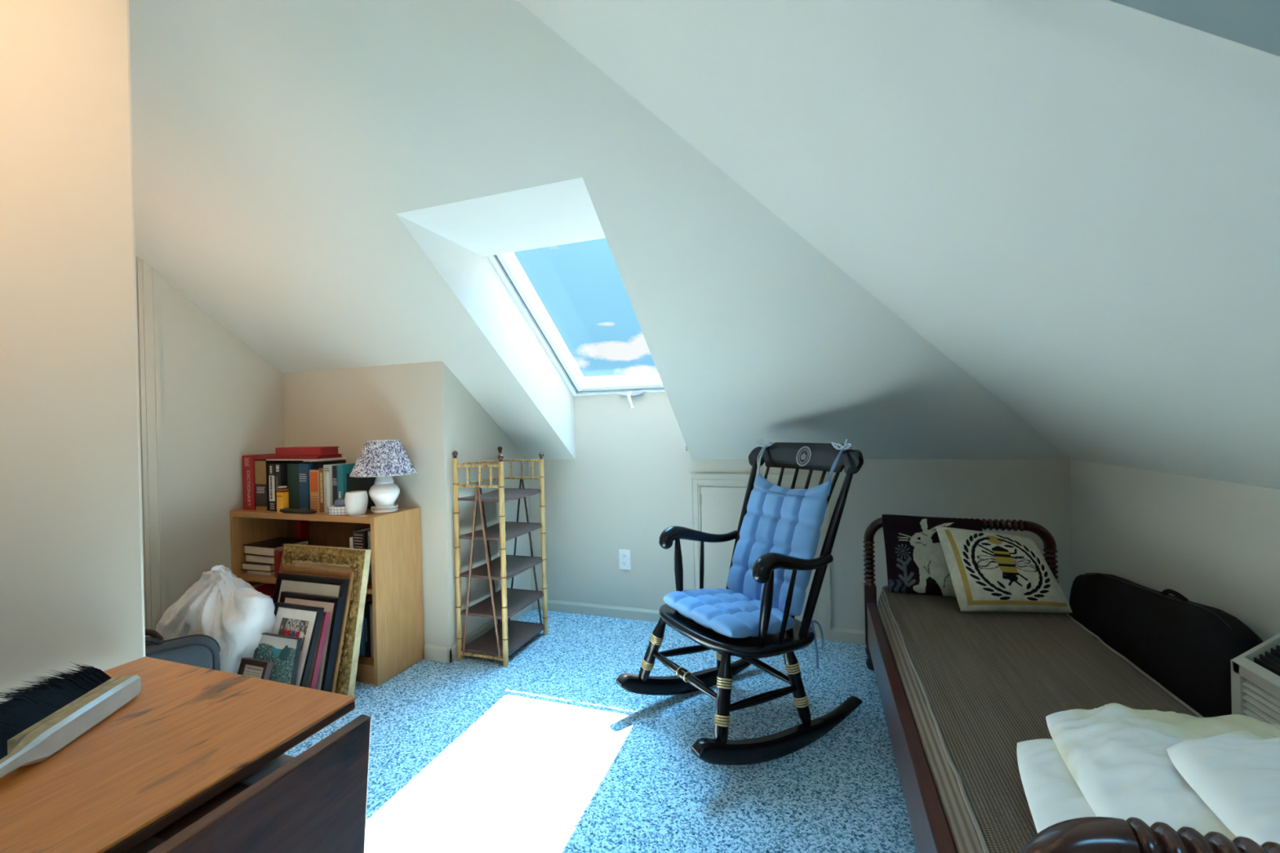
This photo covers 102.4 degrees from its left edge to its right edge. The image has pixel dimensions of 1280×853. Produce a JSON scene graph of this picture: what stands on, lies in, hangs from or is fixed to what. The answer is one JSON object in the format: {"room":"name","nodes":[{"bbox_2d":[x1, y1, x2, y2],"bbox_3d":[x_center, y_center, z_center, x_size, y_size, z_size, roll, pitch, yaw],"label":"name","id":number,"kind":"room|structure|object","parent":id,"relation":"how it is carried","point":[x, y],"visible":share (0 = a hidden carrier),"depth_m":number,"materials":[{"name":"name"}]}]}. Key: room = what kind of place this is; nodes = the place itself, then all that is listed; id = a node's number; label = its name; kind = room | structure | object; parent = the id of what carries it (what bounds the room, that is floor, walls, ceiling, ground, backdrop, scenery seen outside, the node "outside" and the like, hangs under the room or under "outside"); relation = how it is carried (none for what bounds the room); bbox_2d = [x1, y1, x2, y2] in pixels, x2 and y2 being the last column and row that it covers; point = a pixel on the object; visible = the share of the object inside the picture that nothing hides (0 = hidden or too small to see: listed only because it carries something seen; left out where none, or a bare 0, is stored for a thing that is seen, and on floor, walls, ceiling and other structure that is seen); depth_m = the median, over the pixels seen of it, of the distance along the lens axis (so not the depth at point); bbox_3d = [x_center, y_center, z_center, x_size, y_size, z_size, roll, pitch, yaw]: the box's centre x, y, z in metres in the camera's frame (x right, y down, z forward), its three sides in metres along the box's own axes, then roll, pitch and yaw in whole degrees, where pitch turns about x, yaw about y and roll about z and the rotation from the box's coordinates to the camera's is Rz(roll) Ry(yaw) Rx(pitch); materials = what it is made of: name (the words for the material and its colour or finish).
{"room":"bedroom","nodes":[
{"label":"bedroom","id":0,"kind":"room"},
{"bbox_2d":[0,0,145,703],"bbox_3d":[-1.169,-0.090,0.227,0.100,2.435,1.476,-1,0,19],"label":"wall","id":1,"kind":"structure","parent":0,"point":[72,567],"depth_m":0.82,"materials":[{"name":"beige paint"}]},
{"bbox_2d":[157,274,284,608],"bbox_3d":[-2.102,-0.107,2.424,0.100,2.505,2.279,-1,0,19],"label":"wall","id":2,"kind":"structure","parent":0,"point":[222,401],"depth_m":2.42,"materials":[{"name":"beige paint"}]},
{"bbox_2d":[135,256,166,637],"bbox_3d":[-2.230,-0.002,1.855,0.022,2.304,0.830,-1,0,19],"label":"door","id":3,"kind":"structure","parent":2,"relation":"in","point":[146,276],"depth_m":2.21,"materials":[{"name":"paint"}]},
{"bbox_2d":[282,360,530,656],"bbox_3d":[-1.298,0.411,2.965,1.049,1.430,0.744,-1,0,19],"label":"wall","id":4,"kind":"structure","parent":0,"point":[423,406],"depth_m":2.57,"materials":[{"name":"beige paint"}]},
{"bbox_2d":[424,643,452,663],"bbox_3d":[-0.965,1.082,2.458,0.148,0.075,0.014,-1,0,19],"label":"baseboard","id":5,"kind":"structure","parent":4,"relation":"attached to","point":[434,652],"depth_m":2.45,"materials":[{"name":"paint"}]},
{"bbox_2d":[447,604,532,662],"bbox_3d":[-0.781,1.077,2.788,0.014,0.075,0.758,-1,0,19],"label":"baseboard","id":6,"kind":"structure","parent":4,"relation":"attached to","point":[489,625],"depth_m":2.65,"materials":[{"name":"paint"}]},
{"bbox_2d":[396,177,691,459],"bbox_3d":[-0.270,-0.306,2.318,0.806,1.001,1.392,-1,0,19],"label":"shaft","id":7,"kind":"structure","parent":0,"point":[458,238],"depth_m":2.05,"materials":[{"name":"white paint"}]},
{"bbox_2d":[487,252,665,409],"bbox_3d":[-0.202,-0.482,2.529,0.763,0.786,0.970,-1,0,19],"label":"frame","id":8,"kind":"structure","parent":7,"relation":"attached to","point":[507,265],"depth_m":2.76,"materials":[{"name":"grey metal"}]},
{"bbox_2d":[128,0,1069,459],"bbox_3d":[-0.311,-0.618,1.860,3.876,1.627,2.179,-1,0,19],"label":"ceiling","id":9,"kind":"structure","parent":0,"point":[278,146],"depth_m":1.74,"materials":[{"name":"paint"}]},
{"bbox_2d":[283,608,916,852],"bbox_3d":[-0.460,1.159,1.149,3.976,0.100,3.855,-1,0,19],"label":"floor","id":10,"kind":"structure","parent":0,"point":[543,752],"depth_m":1.70,"materials":[{"name":"blue carpet"}]},
{"bbox_2d":[145,629,164,644],"bbox_3d":[-1.841,0.934,1.805,0.260,0.414,0.090,-1,0,-39],"label":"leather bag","id":11,"kind":"object","parent":10,"relation":"on","point":[153,633],"visible":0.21,"depth_m":1.85,"materials":[{"name":"brown leather"}]},
{"bbox_2d":[145,634,220,671],"bbox_3d":[-1.680,0.928,1.738,0.412,0.430,0.106,-1,0,-39],"label":"laptop bag","id":12,"kind":"object","parent":10,"relation":"on","point":[202,651],"visible":0.2,"depth_m":1.79,"materials":[{"name":"blue fabric"}]},
{"bbox_2d":[0,656,371,852],"bbox_3d":[-0.741,0.757,0.416,0.517,0.720,0.835,-1,0,19],"label":"table","id":13,"kind":"object","parent":10,"relation":"on","point":[195,762],"visible":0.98,"depth_m":0.61,"materials":[{"name":"orange wood"}]},
{"bbox_2d":[0,662,141,778],"bbox_3d":[-0.755,0.362,0.594,0.112,0.071,0.350,-1,0,-12],"label":"brush","id":14,"kind":"object","parent":13,"relation":"on","point":[37,722],"visible":1,"depth_m":0.65,"materials":[{"name":"white paint"}]},
{"bbox_2d":[155,564,275,674],"bbox_3d":[-1.702,0.844,2.072,0.545,0.583,0.245,-1,0,19],"label":"plastic bag","id":15,"kind":"object","parent":10,"relation":"on","point":[221,606],"visible":0.53,"depth_m":1.97,"materials":[{"name":"white plastic"}]},
{"bbox_2d":[237,657,273,679],"bbox_3d":[-1.434,1.002,1.876,0.137,0.272,0.106,-1,0,19],"label":"picture frame","id":16,"kind":"object","parent":10,"relation":"on","point":[249,667],"visible":0.19,"depth_m":1.90,"materials":[{"name":"wood"}]},
{"bbox_2d":[243,664,263,678],"bbox_3d":[-1.435,1.001,1.873,0.097,0.238,0.001,-1,-18,19],"label":"picture","id":17,"kind":"object","parent":16,"relation":"attached to","point":[250,670],"depth_m":1.90},
{"bbox_2d":[253,632,302,685],"bbox_3d":[-1.388,0.967,1.943,0.215,0.334,0.084,-1,0,19],"label":"picture frame","id":18,"kind":"object","parent":10,"relation":"on","point":[283,651],"visible":0.38,"depth_m":1.95,"materials":[{"name":"black paint"}]},
{"bbox_2d":[272,602,324,687],"bbox_3d":[-1.378,0.924,1.998,0.243,0.424,0.149,-1,0,19],"label":"picture frame","id":19,"kind":"object","parent":10,"relation":"on","point":[302,621],"visible":0.19,"depth_m":2.02,"materials":[{"name":"black paint"}]},
{"bbox_2d":[276,614,311,673],"bbox_3d":[-1.379,0.923,1.995,0.159,0.354,0.001,-1,-17,19],"label":"picture","id":20,"kind":"object","parent":19,"relation":"attached to","point":[289,625],"depth_m":2.03},
{"bbox_2d":[279,591,342,692],"bbox_3d":[-1.386,0.918,2.112,0.322,0.433,0.117,-1,0,19],"label":"picture frame","id":21,"kind":"object","parent":10,"relation":"on","point":[333,605],"visible":0.32,"depth_m":2.09,"materials":[{"name":"black paint"}]},
{"bbox_2d":[272,573,349,692],"bbox_3d":[-1.422,0.889,2.163,0.392,0.493,0.134,-1,0,19],"label":"picture frame","id":22,"kind":"object","parent":10,"relation":"on","point":[327,586],"visible":0.28,"depth_m":2.19,"materials":[{"name":"black paint"}]},
{"bbox_2d":[278,565,354,693],"bbox_3d":[-1.424,0.876,2.186,0.422,0.514,0.132,-1,0,19],"label":"picture frame","id":23,"kind":"object","parent":10,"relation":"on","point":[349,575],"visible":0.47,"depth_m":2.18,"materials":[{"name":"brown wood"}]},
{"bbox_2d":[306,611,330,689],"bbox_3d":[-1.401,0.941,2.059,0.300,0.391,0.127,-1,0,19],"label":"picture frame","id":24,"kind":"object","parent":10,"relation":"on","point":[317,655],"visible":0.24,"depth_m":2.02,"materials":[{"name":"red paint"}]},
{"bbox_2d":[306,615,324,688],"bbox_3d":[-1.402,0.940,2.058,0.280,0.379,0.003,-1,-15,19],"label":"picture","id":25,"kind":"object","parent":24,"relation":"attached to","point":[308,682],"depth_m":2.02},
{"bbox_2d":[280,543,371,696],"bbox_3d":[-1.411,0.835,2.234,0.493,0.601,0.150,-1,0,19],"label":"picture frame","id":26,"kind":"object","parent":10,"relation":"on","point":[357,561],"visible":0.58,"depth_m":2.19,"materials":[{"name":"gold wood"}]},
{"bbox_2d":[230,506,424,686],"bbox_3d":[-1.522,0.767,2.498,0.904,0.731,0.276,-1,0,19],"label":"bookcase","id":27,"kind":"object","parent":10,"relation":"on","point":[395,588],"visible":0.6,"depth_m":2.38,"materials":[{"name":"brown wood"}]},
{"bbox_2d":[241,453,275,510],"bbox_3d":[-1.892,0.276,2.621,0.080,0.268,0.201,-1,0,19],"label":"book","id":28,"kind":"object","parent":27,"relation":"on","point":[247,461],"visible":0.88,"depth_m":2.53,"materials":[{"name":"red paper"}]},
{"bbox_2d":[245,570,275,576],"bbox_3d":[-1.834,0.713,2.585,0.172,0.022,0.165,-1,0,19],"label":"book","id":29,"kind":"object","parent":27,"relation":"on","point":[251,572],"visible":0.24,"depth_m":2.50,"materials":[{"name":"beige paper"}]},
{"bbox_2d":[241,561,275,572],"bbox_3d":[-1.844,0.684,2.584,0.190,0.035,0.173,-1,0,17],"label":"book","id":30,"kind":"object","parent":29,"relation":"on","point":[246,566],"visible":0.33,"depth_m":2.50,"materials":[{"name":"white paper"}]},
{"bbox_2d":[244,554,274,564],"bbox_3d":[-1.826,0.646,2.585,0.205,0.040,0.170,-1,0,20],"label":"book","id":31,"kind":"object","parent":30,"relation":"on","point":[249,558],"visible":0.33,"depth_m":2.51,"materials":[{"name":"white paper"}]},
{"bbox_2d":[243,537,309,557],"bbox_3d":[-1.823,0.603,2.583,0.221,0.046,0.180,-1,0,21],"label":"book","id":32,"kind":"object","parent":31,"relation":"on","point":[266,548],"visible":0.83,"depth_m":2.53,"materials":[{"name":"black paper"}]},
{"bbox_2d":[251,582,275,599],"bbox_3d":[-1.874,0.921,2.595,0.065,0.275,0.170,-1,0,19],"label":"book","id":33,"kind":"object","parent":27,"relation":"on","point":[265,588],"visible":0.08,"depth_m":2.56,"materials":[{"name":"red paper"}]},
{"bbox_2d":[254,459,302,511],"bbox_3d":[-1.813,0.286,2.593,0.076,0.244,0.191,-1,0,19],"label":"book","id":34,"kind":"object","parent":27,"relation":"on","point":[261,467],"visible":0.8,"depth_m":2.50,"materials":[{"name":"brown paper"}]},
{"bbox_2d":[268,462,293,511],"bbox_3d":[-1.739,0.293,2.535,0.038,0.226,0.152,-1,0,19],"label":"book","id":35,"kind":"object","parent":27,"relation":"on","point":[271,467],"visible":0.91,"depth_m":2.46,"materials":[{"name":"black paper"}]},
{"bbox_2d":[266,457,346,460],"bbox_3d":[-1.622,0.157,2.503,0.335,0.004,0.153,-1,0,19],"label":"magazine","id":36,"kind":"object","parent":35,"relation":"on","point":[341,457],"visible":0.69,"depth_m":2.44,"materials":[{"name":"paper"}]},
{"bbox_2d":[254,453,342,459],"bbox_3d":[-1.662,0.147,2.505,0.414,0.017,0.135,-1,0,19],"label":"book","id":37,"kind":"object","parent":36,"relation":"on","point":[338,455],"visible":0.93,"depth_m":2.44,"materials":[{"name":"red paper"}]},
{"bbox_2d":[275,446,339,455],"bbox_3d":[-1.599,0.117,2.476,0.292,0.038,0.100,-1,0,19],"label":"book","id":38,"kind":"object","parent":37,"relation":"on","point":[295,451],"visible":1,"depth_m":2.43,"materials":[{"name":"red fabric"}]},
{"bbox_2d":[276,485,288,513],"bbox_3d":[-1.676,0.343,2.415,0.040,0.125,0.032,-1,0,19],"label":"bottle","id":39,"kind":"object","parent":27,"relation":"on","point":[282,494],"visible":0.97,"depth_m":2.40,"materials":[{"name":"orange plastic"}]},
{"bbox_2d":[275,462,306,511],"bbox_3d":[-1.700,0.291,2.523,0.036,0.228,0.151,-1,0,19],"label":"book","id":40,"kind":"object","parent":27,"relation":"on","point":[281,469],"visible":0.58,"depth_m":2.46,"materials":[{"name":"black paper"}]},
{"bbox_2d":[274,542,311,577],"bbox_3d":[-1.699,0.655,2.522,0.035,0.130,0.160,-1,0,19],"label":"book","id":41,"kind":"object","parent":27,"relation":"on","point":[277,553],"visible":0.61,"depth_m":2.45,"materials":[{"name":"red fabric"}]},
{"bbox_2d":[279,507,316,513],"bbox_3d":[-1.579,0.390,2.373,0.230,0.026,0.026,-1,0,19],"label":"case","id":42,"kind":"object","parent":27,"relation":"on","point":[285,510],"visible":1,"depth_m":2.36,"materials":[{"name":"black plastic"}]},
{"bbox_2d":[295,520,308,539],"bbox_3d":[-1.763,0.587,2.687,0.038,0.270,0.045,-1,0,19],"label":"book","id":43,"kind":"object","parent":27,"relation":"on","point":[301,526],"visible":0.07,"depth_m":2.67,"materials":[{"name":"red fabric"}]},
{"bbox_2d":[287,461,317,508],"bbox_3d":[-1.627,0.291,2.527,0.072,0.226,0.160,-1,0,19],"label":"book","id":44,"kind":"object","parent":27,"relation":"on","point":[292,468],"visible":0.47,"depth_m":2.45,"materials":[{"name":"green paper"}]},
{"bbox_2d":[297,462,315,509],"bbox_3d":[-1.560,0.288,2.506,0.060,0.228,0.171,-1,0,19],"label":"book","id":45,"kind":"object","parent":27,"relation":"on","point":[304,468],"visible":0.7,"depth_m":2.43,"materials":[{"name":"blue paper"}]},
{"bbox_2d":[309,469,319,512],"bbox_3d":[-1.518,0.302,2.421,0.057,0.198,0.031,-1,0,19],"label":"book","id":46,"kind":"object","parent":27,"relation":"on","point":[313,473],"visible":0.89,"depth_m":2.40,"materials":[{"name":"orange paper"}]},
{"bbox_2d":[319,467,324,512],"bbox_3d":[-1.456,0.297,2.462,0.029,0.206,0.151,-1,0,19],"label":"book","id":47,"kind":"object","parent":27,"relation":"on","point":[321,470],"visible":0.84,"depth_m":2.39,"materials":[{"name":"paper"}]},
{"bbox_2d":[315,460,346,470],"bbox_3d":[-1.509,0.285,2.517,0.022,0.232,0.150,-1,0,19],"label":"book","id":48,"kind":"object","parent":27,"relation":"on","point":[318,465],"visible":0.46,"depth_m":2.48,"materials":[{"name":"black paper"}]},
{"bbox_2d":[332,465,337,505],"bbox_3d":[-1.373,0.289,2.452,0.032,0.218,0.181,-1,0,19],"label":"book","id":49,"kind":"object","parent":27,"relation":"on","point":[334,467],"visible":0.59,"depth_m":2.37,"materials":[{"name":"blue paper"}]},
{"bbox_2d":[327,498,347,515],"bbox_3d":[-1.354,0.363,2.340,0.123,0.068,0.081,-1,0,-1],"label":"dish","id":50,"kind":"object","parent":27,"relation":"on","point":[332,510],"depth_m":2.31,"materials":[{"name":"white ceramic"}]},
{"bbox_2d":[323,462,355,512],"bbox_3d":[-1.411,0.288,2.469,0.043,0.222,0.201,-1,0,19],"label":"book","id":51,"kind":"object","parent":27,"relation":"on","point":[327,468],"visible":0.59,"depth_m":2.38,"materials":[{"name":"paper"}]},
{"bbox_2d":[349,537,353,548],"bbox_3d":[-1.288,0.608,2.417,0.014,0.205,0.160,-1,0,19],"label":"book","id":52,"kind":"object","parent":27,"relation":"on","point":[351,540],"visible":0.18,"depth_m":2.34,"materials":[{"name":"white paper"}]},
{"bbox_2d":[344,490,368,515],"bbox_3d":[-1.272,0.344,2.310,0.093,0.103,0.093,-1,0,19],"label":"cup","id":53,"kind":"object","parent":27,"relation":"on","point":[356,502],"visible":1,"depth_m":2.28,"materials":[{"name":"white ceramic"}]},
{"bbox_2d":[337,463,376,509],"bbox_3d":[-1.336,0.286,2.444,0.036,0.222,0.201,-1,0,19],"label":"book","id":54,"kind":"object","parent":27,"relation":"on","point":[345,483],"visible":0.33,"depth_m":2.38,"materials":[{"name":"teal paper"}]},
{"bbox_2d":[346,473,376,509],"bbox_3d":[-1.315,0.306,2.448,0.001,0.180,0.180,-1,0,19],"label":"picture","id":55,"kind":"object","parent":27,"relation":"on","point":[354,483],"depth_m":2.44},
{"bbox_2d":[352,526,370,582],"bbox_3d":[-1.246,0.591,2.407,0.068,0.238,0.161,-1,0,19],"label":"book","id":56,"kind":"object","parent":27,"relation":"on","point":[360,535],"visible":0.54,"depth_m":2.33,"materials":[{"name":"black paper"}]},
{"bbox_2d":[359,598,372,657],"bbox_3d":[-1.239,0.923,2.403,0.025,0.242,0.150,-1,0,19],"label":"book","id":57,"kind":"object","parent":27,"relation":"on","point":[362,653],"visible":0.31,"depth_m":2.33,"materials":[{"name":"black paper"}]},
{"bbox_2d":[364,602,372,657],"bbox_3d":[-1.212,0.926,2.398,0.024,0.235,0.151,-1,0,19],"label":"book","id":58,"kind":"object","parent":27,"relation":"on","point":[366,609],"visible":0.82,"depth_m":2.33,"materials":[{"name":"black fabric"}]},
{"bbox_2d":[367,530,371,583],"bbox_3d":[-1.193,0.591,2.399,0.022,0.236,0.161,-1,0,19],"label":"book","id":59,"kind":"object","parent":27,"relation":"on","point":[369,531],"visible":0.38,"depth_m":2.32,"materials":[{"name":"paper"}]},
{"bbox_2d":[369,604,373,657],"bbox_3d":[-1.187,0.925,2.396,0.019,0.236,0.150,-1,0,19],"label":"book","id":60,"kind":"object","parent":27,"relation":"on","point":[371,606],"visible":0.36,"depth_m":2.33,"materials":[{"name":"grey paper"}]},
{"bbox_2d":[349,439,417,513],"bbox_3d":[-1.180,0.228,2.373,0.280,0.330,0.280,-1,0,19],"label":"table lamp","id":61,"kind":"object","parent":27,"relation":"on","point":[383,460],"visible":1,"depth_m":2.31,"materials":[{"name":"white ceramic"}]},
{"bbox_2d":[452,446,547,666],"bbox_3d":[-0.695,0.610,2.604,0.286,1.006,0.402,-1,0,19],"label":"shelf","id":62,"kind":"object","parent":10,"relation":"on","point":[508,636],"visible":1,"depth_m":2.52,"materials":[{"name":"wicker"}]},
{"bbox_2d":[615,442,863,765],"bbox_3d":[0.377,0.582,1.941,0.796,1.012,0.610,-1,0,-30],"label":"rocking chair","id":63,"kind":"object","parent":10,"relation":"on","point":[720,750],"visible":0.86,"depth_m":1.81,"materials":[{"name":"black paint"}]},
{"bbox_2d":[663,588,823,669],"bbox_3d":[0.369,0.755,1.935,0.440,0.247,0.433,-1,0,-30],"label":"seat cushion","id":64,"kind":"object","parent":63,"relation":"on","point":[728,613],"visible":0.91,"depth_m":1.82,"materials":[{"name":"blue fabric"}]},
{"bbox_2d":[727,438,852,616],"bbox_3d":[0.564,0.365,2.058,0.340,0.624,0.497,-1,0,-30],"label":"cushion","id":65,"kind":"object","parent":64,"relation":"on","point":[788,522],"visible":0.86,"depth_m":1.96,"materials":[{"name":"blue fabric"}]},
{"bbox_2d":[862,516,1279,852],"bbox_3d":[1.037,0.732,1.307,0.717,0.682,1.862,-1,0,19],"label":"frame","id":66,"kind":"object","parent":10,"relation":"on","point":[929,826],"visible":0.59,"depth_m":1.07,"materials":[{"name":"brown wood"}]},
{"bbox_2d":[876,585,1203,852],"bbox_3d":[1.040,0.751,1.312,0.626,0.143,1.740,-1,0,19],"label":"mattress","id":67,"kind":"object","parent":66,"relation":"on","point":[976,686],"visible":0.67,"depth_m":1.34,"materials":[{"name":"grey fabric"}]},
{"bbox_2d":[881,514,982,596],"bbox_3d":[1.189,0.521,2.080,0.366,0.299,0.149,-1,0,19],"label":"throw pillow","id":68,"kind":"object","parent":67,"relation":"on","point":[917,564],"visible":0.71,"depth_m":2.07,"materials":[{"name":"fabric"}]},
{"bbox_2d":[935,526,1072,613],"bbox_3d":[1.336,0.524,1.894,0.387,0.274,0.180,-1,0,9],"label":"throw pillow","id":69,"kind":"object","parent":67,"relation":"on","point":[989,572],"visible":1,"depth_m":1.85,"materials":[{"name":"beige fabric"}]},
{"bbox_2d":[1016,738,1096,833],"bbox_3d":[0.876,0.634,0.762,0.525,0.112,0.516,-1,0,19],"label":"bed pillow","id":70,"kind":"object","parent":67,"relation":"on","point":[1053,796],"visible":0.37,"depth_m":0.89,"materials":[{"name":"white fabric"}]},
{"bbox_2d":[1045,702,1279,840],"bbox_3d":[0.924,0.554,0.755,0.482,0.132,0.556,-1,0,19],"label":"bed pillow","id":71,"kind":"object","parent":70,"relation":"on","point":[1116,754],"visible":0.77,"depth_m":0.83,"materials":[{"name":"white fabric"}]},
{"bbox_2d":[1166,735,1279,845],"bbox_3d":[0.924,0.467,0.614,0.408,0.095,0.348,-1,0,19],"label":"bed pillow","id":72,"kind":"object","parent":71,"relation":"on","point":[1238,780],"visible":0.96,"depth_m":0.67,"materials":[{"name":"white fabric"}]},
{"bbox_2d":[1068,573,1263,717],"bbox_3d":[1.589,0.768,1.592,0.146,0.587,0.855,-1,0,19],"label":"guitar case","id":73,"kind":"object","parent":10,"relation":"on","point":[1188,647],"visible":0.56,"depth_m":1.42,"materials":[{"name":"black fabric"}]},
{"bbox_2d":[1230,633,1279,724],"bbox_3d":[1.363,0.742,0.933,0.148,0.648,0.504,-1,0,19],"label":"box","id":74,"kind":"object","parent":10,"relation":"on","point":[1255,673],"visible":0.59,"depth_m":1.14,"materials":[{"name":"beige plastic"}]},
{"bbox_2d":[1253,644,1279,676],"bbox_3d":[1.359,0.505,0.931,0.120,0.121,0.468,-1,0,19],"label":"grille","id":75,"kind":"object","parent":74,"relation":"attached to","point":[1266,657],"depth_m":1.14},
{"bbox_2d":[528,391,1072,638],"bbox_3d":[0.177,0.448,2.908,3.876,1.285,0.100,-1,0,19],"label":"wall","id":76,"kind":"structure","parent":0,"point":[626,483],"depth_m":2.87,"materials":[{"name":"beige paint"}]},
{"bbox_2d":[532,599,660,622],"bbox_3d":[-0.190,1.069,2.979,1.010,0.062,0.014,-1,0,19],"label":"baseboard","id":77,"kind":"structure","parent":76,"relation":"attached to","point":[629,613],"depth_m":2.98,"materials":[{"name":"paint"}]},
{"bbox_2d":[618,549,631,569],"bbox_3d":[-0.088,0.762,2.943,0.070,0.115,0.011,-1,0,19],"label":"wall outlet","id":78,"kind":"object","parent":76,"relation":"attached to","point":[624,562],"visible":1,"depth_m":2.94,"materials":[{"name":"white plastic"}]},
{"bbox_2d":[622,560,627,565],"bbox_3d":[-0.088,0.782,2.940,0.033,0.028,0.004,-1,0,19],"label":"socket","id":79,"kind":"object","parent":78,"relation":"attached to","point":[624,562],"depth_m":2.94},
{"bbox_2d":[687,473,831,640],"bbox_3d":[0.614,0.665,2.698,0.723,0.832,0.020,-1,0,19],"label":"door","id":80,"kind":"structure","parent":76,"relation":"in","point":[721,506],"depth_m":2.76,"materials":[{"name":"paint"}]},
{"bbox_2d":[831,626,865,644],"bbox_3d":[1.437,1.031,2.424,1.006,0.062,0.014,-1,0,19],"label":"baseboard","id":81,"kind":"structure","parent":76,"relation":"attached to","point":[846,635],"depth_m":2.56,"materials":[{"name":"paint"}]},
{"bbox_2d":[516,0,1279,489],"bbox_3d":[0.543,-0.603,1.569,2.271,1.697,2.179,-1,0,19],"label":"ceiling","id":82,"kind":"structure","parent":0,"point":[1088,231],"depth_m":0.84,"materials":[{"name":"paint"}]},
{"bbox_2d":[977,0,1279,109],"bbox_3d":[0.152,-0.577,0.576,2.171,1.527,0.050,-1,0,19],"label":"ceiling","id":83,"kind":"structure","parent":0,"point":[1255,24],"depth_m":0.44,"materials":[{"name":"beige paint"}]},
{"bbox_2d":[1070,458,1279,641],"bbox_3d":[1.343,-0.151,0.520,0.100,2.435,3.855,-1,0,19],"label":"wall","id":84,"kind":"structure","parent":0,"point":[1215,544],"depth_m":1.56,"materials":[{"name":"beige paint"}]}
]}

